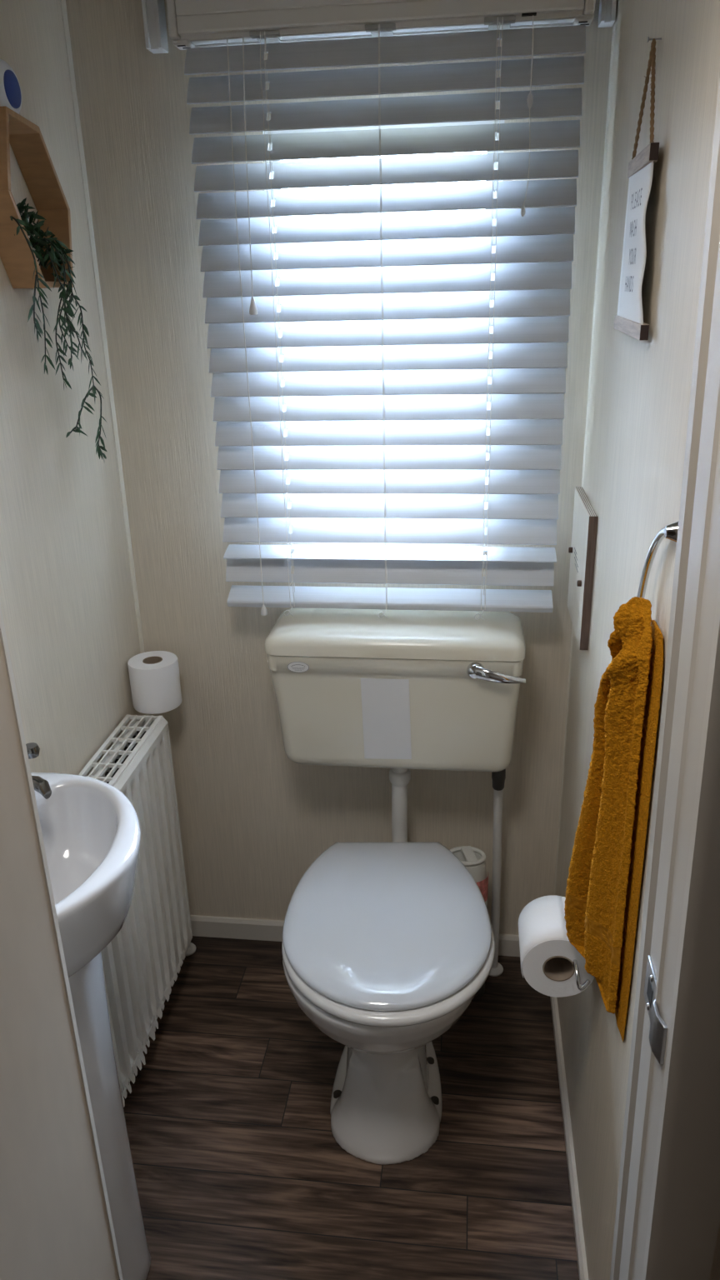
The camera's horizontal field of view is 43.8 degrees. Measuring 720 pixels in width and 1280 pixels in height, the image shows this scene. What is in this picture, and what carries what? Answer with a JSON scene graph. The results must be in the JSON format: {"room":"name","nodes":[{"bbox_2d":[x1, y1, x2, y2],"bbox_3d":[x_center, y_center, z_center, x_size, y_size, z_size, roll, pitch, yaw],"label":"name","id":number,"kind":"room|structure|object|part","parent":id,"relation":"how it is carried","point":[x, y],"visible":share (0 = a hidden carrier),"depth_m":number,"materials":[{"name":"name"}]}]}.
{"room":"bathroom","nodes":[
{"label":"bathroom","id":0,"kind":"room"},
{"bbox_2d":[0,0,148,776],"bbox_3d":[-0.565,-0.017,1.388,0.060,1.980,1.000,1,22,7],"label":"wall","id":1,"kind":"structure","parent":0,"point":[67,600],"depth_m":1.51,"materials":[{"name":"paint"}]},
{"bbox_2d":[0,59,21,114],"bbox_3d":[-0.513,-0.794,1.292,0.030,0.078,0.078,1,22,7],"label":"air freshener","id":2,"kind":"object","parent":1,"relation":"attached to","point":[10,90],"visible":0.9,"depth_m":1.28,"materials":[{"name":"white plastic"}]},
{"bbox_2d":[0,105,73,288],"bbox_3d":[-0.499,-0.650,1.337,0.052,0.232,0.202,1,22,7],"label":"shelf","id":3,"kind":"object","parent":1,"relation":"attached to","point":[27,142],"visible":0.91,"depth_m":1.34,"materials":[{"name":"brown wood"}]},
{"bbox_3d":[-0.511,-0.677,1.238,0.052,0.107,0.036,1,22,7],"label":"panel","id":4,"kind":"part","parent":3,"relation":"part of","materials":[{"name":"brown wood"}]},
{"bbox_3d":[-0.505,-0.741,1.279,0.052,0.020,0.096,1,22,7],"label":"panel","id":5,"kind":"part","parent":3,"relation":"part of","materials":[{"name":"brown wood"}]},
{"bbox_3d":[-0.506,-0.578,1.298,0.052,0.126,0.075,1,22,7],"label":"panel","id":6,"kind":"part","parent":3,"relation":"part of","materials":[{"name":"brown wood"}]},
{"bbox_3d":[-0.493,-0.721,1.376,0.052,0.106,0.076,1,22,7],"label":"panel","id":7,"kind":"part","parent":3,"relation":"part of","materials":[{"name":"brown wood"}]},
{"bbox_3d":[-0.494,-0.555,1.400,0.052,0.009,0.102,1,22,7],"label":"panel","id":8,"kind":"part","parent":3,"relation":"part of","materials":[{"name":"brown wood"}]},
{"bbox_3d":[-0.488,-0.627,1.438,0.052,0.115,0.031,1,22,7],"label":"panel","id":9,"kind":"part","parent":3,"relation":"part of","materials":[{"name":"brown wood"}]},
{"bbox_2d":[10,197,106,459],"bbox_3d":[-0.476,-0.466,1.413,0.069,0.408,0.258,1,22,7],"label":"trailing plant","id":10,"kind":"object","parent":3,"relation":"in","point":[59,256],"visible":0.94,"depth_m":1.38,"materials":[{"name":"green plant"}]},
{"bbox_2d":[60,0,152,715],"bbox_3d":[-0.474,-0.223,1.829,0.004,1.926,0.014,1,22,7],"label":"trim","id":11,"kind":"structure","parent":1,"relation":"attached to","point":[63,7],"depth_m":1.67,"materials":[{"name":"beige plastic"}]},
{"bbox_2d":[78,714,195,1107],"bbox_3d":[-0.445,0.529,1.788,0.094,0.665,0.554,1,22,7],"label":"radiator","id":12,"kind":"object","parent":1,"relation":"attached to","point":[141,965],"visible":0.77,"depth_m":1.75,"materials":[{"name":"metal"}]},
{"bbox_2d":[78,714,162,785],"bbox_3d":[-0.467,0.241,1.622,0.076,0.008,0.456,1,22,7],"label":"grille","id":13,"kind":"object","parent":12,"relation":"attached to","point":[127,770],"depth_m":1.70,"materials":[{"name":"metal"}]},
{"bbox_2d":[127,650,182,714],"bbox_3d":[-0.426,0.087,1.864,0.101,0.099,0.101,1,22,7],"label":"toilet roll","id":14,"kind":"object","parent":12,"relation":"on","point":[154,677],"visible":1,"depth_m":1.83,"materials":[{"name":"white paper"}]},
{"bbox_2d":[65,0,612,934],"bbox_3d":[-0.022,-0.202,1.818,1.025,1.980,0.060,1,22,7],"label":"wall","id":15,"kind":"structure","parent":0,"point":[253,819],"depth_m":1.81,"materials":[{"name":"paint"}]},
{"bbox_2d":[141,0,168,53],"bbox_3d":[-0.340,-1.047,1.470,0.027,0.137,0.038,1,22,7],"label":"trim","id":16,"kind":"structure","parent":15,"relation":"attached to","point":[153,11],"depth_m":1.47,"materials":[{"name":"white plastic"}]},
{"bbox_2d":[190,915,519,956],"bbox_3d":[-0.004,0.707,2.140,0.905,0.054,0.011,1,22,7],"label":"baseboard","id":17,"kind":"structure","parent":15,"relation":"attached to","point":[202,926],"depth_m":2.17,"materials":[{"name":"beige wood"}]},
{"bbox_2d":[262,120,504,534],"bbox_3d":[0.048,-0.550,1.674,0.413,0.740,0.043,1,22,7],"label":"window","id":18,"kind":"structure","parent":15,"relation":"in","point":[492,122],"depth_m":1.54,"materials":[{"name":"white plastic"}]},
{"bbox_2d":[166,0,595,619],"bbox_3d":[0.038,-0.554,1.573,0.662,1.065,0.108,1,22,7],"label":"window blind","id":19,"kind":"object","parent":18,"relation":"attached to","point":[386,342],"visible":1,"depth_m":1.53,"materials":[{"name":"white plastic"}]},
{"bbox_3d":[-0.199,-0.510,1.582,0.004,0.948,0.025,1,22,7],"label":"pull cord","id":20,"kind":"part","parent":19,"relation":"part of","materials":[{"name":"white fabric"}]},
{"bbox_3d":[-0.182,-0.771,1.476,0.007,0.386,0.025,7,23,21],"label":"pull cord","id":21,"kind":"part","parent":19,"relation":"part of","materials":[{"name":"white fabric"}]},
{"bbox_3d":[-0.141,-0.515,1.587,0.010,0.952,0.040,1,22,7],"label":"ladder cord","id":22,"kind":"part","parent":19,"relation":"part of","materials":[{"name":"white fabric"}]},
{"bbox_3d":[-0.140,-0.520,1.596,0.001,0.950,0.001,1,22,7],"label":"lift cord","id":23,"kind":"part","parent":19,"relation":"part of","materials":[{"name":"white fabric"}]},
{"bbox_3d":[0.042,-0.511,1.565,0.005,0.952,0.040,1,22,7],"label":"ladder cord","id":24,"kind":"part","parent":19,"relation":"part of","materials":[{"name":"white fabric"}]},
{"bbox_3d":[0.054,-0.081,1.744,0.629,0.032,0.051,1,22,7],"label":"rail","id":25,"kind":"part","parent":19,"relation":"part of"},
{"bbox_3d":[0.226,-0.511,1.552,0.001,0.950,0.001,1,22,7],"label":"lift cord","id":26,"kind":"part","parent":19,"relation":"part of","materials":[{"name":"white fabric"}]},
{"bbox_3d":[0.225,-0.507,1.543,0.010,0.952,0.040,1,22,7],"label":"ladder cord","id":27,"kind":"part","parent":19,"relation":"part of","materials":[{"name":"white fabric"}]},
{"bbox_3d":[0.265,-0.763,1.417,0.008,0.139,0.001,1,22,7],"label":"cord","id":28,"kind":"part","parent":19,"relation":"part of","materials":[{"name":"white fabric"}]},
{"bbox_3d":[0.262,-0.889,1.366,0.003,0.107,0.002,1,22,7],"label":"tilt cord","id":29,"kind":"part","parent":19,"relation":"part of","materials":[{"name":"white fabric"}]},
{"bbox_2d":[265,607,525,841],"bbox_3d":[0.074,0.217,1.829,0.494,0.542,0.201,1,22,7],"label":"toilet cistern","id":30,"kind":"object","parent":15,"relation":"attached to","point":[405,690],"visible":0.91,"depth_m":1.72,"materials":[{"name":"beige ceramic"}]},
{"bbox_3d":[0.073,0.121,1.806,0.488,0.251,0.172,1,22,7],"label":"tank","id":31,"kind":"part","parent":30,"relation":"part of","materials":[{"name":"beige"}]},
{"bbox_3d":[0.070,-0.018,1.750,0.494,0.046,0.176,1,22,7],"label":"cistern lid","id":32,"kind":"part","parent":30,"relation":"part of","materials":[{"name":"beige ceramic"}]},
{"bbox_3d":[0.249,0.063,1.649,0.111,0.033,0.029,8,23,22],"label":"flush lever","id":33,"kind":"part","parent":30,"relation":"part of","materials":[{"name":"silver metal"}]},
{"bbox_2d":[123,935,579,1279],"bbox_3d":[0.030,1.262,0.875,3.100,0.050,2.784,1,22,7],"label":"floor","id":34,"kind":"structure","parent":0,"point":[242,1172],"depth_m":1.64,"materials":[{"name":"brown wood"}]},
{"bbox_2d":[25,742,150,1279],"bbox_3d":[-0.420,0.597,1.292,0.276,0.902,0.397,1,22,7],"label":"washbasin","id":35,"kind":"object","parent":34,"relation":"on","point":[91,832],"visible":0.51,"depth_m":1.27,"materials":[{"name":"white ceramic"}]},
{"bbox_2d":[25,742,51,799],"bbox_3d":[-0.478,0.186,1.245,0.103,0.102,0.046,1,22,7],"label":"tap","id":36,"kind":"object","parent":35,"relation":"on","point":[42,786],"depth_m":1.23,"materials":[{"name":"silver metal"}]},
{"bbox_2d":[30,772,140,977],"bbox_3d":[-0.426,0.339,1.190,0.276,0.146,0.397,1,22,7],"label":"basin","id":37,"kind":"object","parent":35,"relation":"in","point":[91,832],"depth_m":1.26,"materials":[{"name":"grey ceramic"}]},
{"bbox_2d":[281,841,494,1164],"bbox_3d":[0.054,0.674,1.695,0.372,0.439,0.512,-1,22,1],"label":"toilet","id":38,"kind":"object","parent":34,"relation":"on","point":[386,946],"visible":1,"depth_m":1.58,"materials":[{"name":"white ceramic"}]},
{"bbox_3d":[0.051,0.487,1.604,0.367,0.024,0.455,1,22,7],"label":"lid","id":39,"kind":"part","parent":38,"relation":"part of","materials":[{"name":"white plastic"}]},
{"bbox_3d":[0.053,0.510,1.608,0.373,0.020,0.470,1,22,7],"label":"seat","id":40,"kind":"part","parent":38,"relation":"part of","materials":[{"name":"white plastic"}]},
{"bbox_2d":[450,845,488,999],"bbox_3d":[0.227,0.615,1.944,0.097,0.358,0.076,1,22,7],"label":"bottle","id":41,"kind":"object","parent":34,"relation":"on","point":[473,858],"visible":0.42,"depth_m":1.88,"materials":[{"name":"white plastic"}]},
{"bbox_3d":[0.223,0.453,1.879,0.082,0.010,0.064,1,22,7],"label":"handle","id":42,"kind":"part","parent":41,"relation":"part of","materials":[{"name":"white plastic"}]},
{"bbox_2d":[476,875,488,901],"bbox_3d":[0.247,0.528,1.883,0.070,0.060,0.018,-14,25,-29],"label":"print","id":43,"kind":"object","parent":41,"relation":"on","point":[482,881],"depth_m":1.88},
{"bbox_2d":[489,768,505,976],"bbox_3d":[0.300,0.495,1.957,0.045,0.567,0.045,1,22,7],"label":"pipe","id":44,"kind":"object","parent":34,"relation":"on","point":[498,777],"visible":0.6,"depth_m":1.94,"materials":[{"name":"white plastic"}]},
{"bbox_2d":[555,0,719,1279],"bbox_3d":[0.390,0.015,1.244,0.060,1.980,1.060,1,22,7],"label":"wall","id":45,"kind":"structure","parent":0,"point":[639,397],"depth_m":1.18,"materials":[{"name":"paint"}]},
{"bbox_2d":[550,996,588,1279],"bbox_3d":[0.378,0.922,1.610,0.011,0.024,1.055,1,22,7],"label":"baseboard","id":46,"kind":"structure","parent":45,"relation":"attached to","point":[578,1231],"depth_m":1.61,"materials":[{"name":"beige wood"}]},
{"bbox_2d":[572,959,590,990],"bbox_3d":[0.344,0.437,1.379,0.044,0.090,0.190,1,22,7],"label":"toilet roll holder","id":47,"kind":"object","parent":45,"relation":"attached to","point":[581,987],"visible":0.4,"depth_m":1.31,"materials":[{"name":"silver metal"}]},
{"bbox_2d":[518,895,594,997],"bbox_3d":[0.302,0.471,1.383,0.110,0.110,0.103,1,22,7],"label":"toilet roll","id":48,"kind":"object","parent":47,"relation":"hanging from","point":[547,955],"visible":0.87,"depth_m":1.35,"materials":[{"name":"white paper"}]},
{"bbox_2d":[567,486,597,649],"bbox_3d":[0.398,-0.136,1.627,0.021,0.238,0.232,1,22,7],"label":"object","id":49,"kind":"object","parent":45,"relation":"attached to","point":[582,548],"visible":1,"depth_m":1.56,"materials":[{"name":"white wood"}]},
{"bbox_2d":[554,21,614,894],"bbox_3d":[0.421,-0.203,1.721,0.002,1.926,0.012,1,22,7],"label":"trim","id":50,"kind":"structure","parent":45,"relation":"attached to","point":[613,25],"depth_m":1.60,"materials":[{"name":"beige"}]},
{"bbox_2d":[597,0,616,27],"bbox_3d":[0.386,-1.031,1.382,0.022,0.137,0.038,1,22,7],"label":"trim","id":51,"kind":"structure","parent":45,"relation":"attached to","point":[607,15],"depth_m":1.39,"materials":[{"name":"white plastic"}]},
{"bbox_2d":[613,36,661,340],"bbox_3d":[0.346,-0.547,1.099,0.020,0.329,0.227,1,22,7],"label":"sign","id":52,"kind":"object","parent":45,"relation":"attached to","point":[628,320],"visible":1,"depth_m":1.09,"materials":[{"name":"grey wood"}]},
{"bbox_2d":[637,520,678,598],"bbox_3d":[0.314,-0.046,0.955,0.020,0.193,0.126,0,22,4],"label":"towel ring","id":53,"kind":"object","parent":45,"relation":"attached to","point":[669,532],"visible":0.62,"depth_m":0.96,"materials":[{"name":"silver metal"}]},
{"bbox_2d":[564,596,663,1041],"bbox_3d":[0.308,0.204,1.125,0.052,0.576,0.221,-1,22,2],"label":"hand towel","id":54,"kind":"object","parent":53,"relation":"hanging from","point":[604,880],"visible":1,"depth_m":1.07,"materials":[{"name":"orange fabric"}]},
{"bbox_2d":[610,72,719,1279],"bbox_3d":[0.275,0.214,0.748,0.080,1.980,0.151,1,22,7],"label":"trim","id":55,"kind":"structure","parent":45,"relation":"attached to","point":[667,1217],"depth_m":0.71,"materials":[{"name":"beige"}]},
{"bbox_3d":[0.257,0.322,0.784,0.008,0.048,0.078,1,22,7],"label":"strike plate","id":56,"kind":"part","parent":55,"relation":"part of","materials":[{"name":"silver metal"}]},
{"bbox_2d":[709,1223,719,1279],"bbox_3d":[0.763,0.235,0.663,1.039,1.980,0.083,1,22,7],"label":"wall","id":57,"kind":"structure","parent":0,"point":[715,1272],"depth_m":0.80,"materials":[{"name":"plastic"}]},
{"bbox_3d":[-0.908,0.167,0.945,1.172,1.980,0.035,1,22,7],"label":"wall","id":58,"kind":"structure","parent":0,"visible":0},
{"bbox_2d":[0,603,123,1279],"bbox_3d":[-0.354,0.315,0.563,0.038,1.942,0.624,1,22,7],"label":"door","id":59,"kind":"structure","parent":58,"relation":"in","point":[56,1221],"depth_m":0.84,"materials":[{"name":"beige wood"}]}
]}

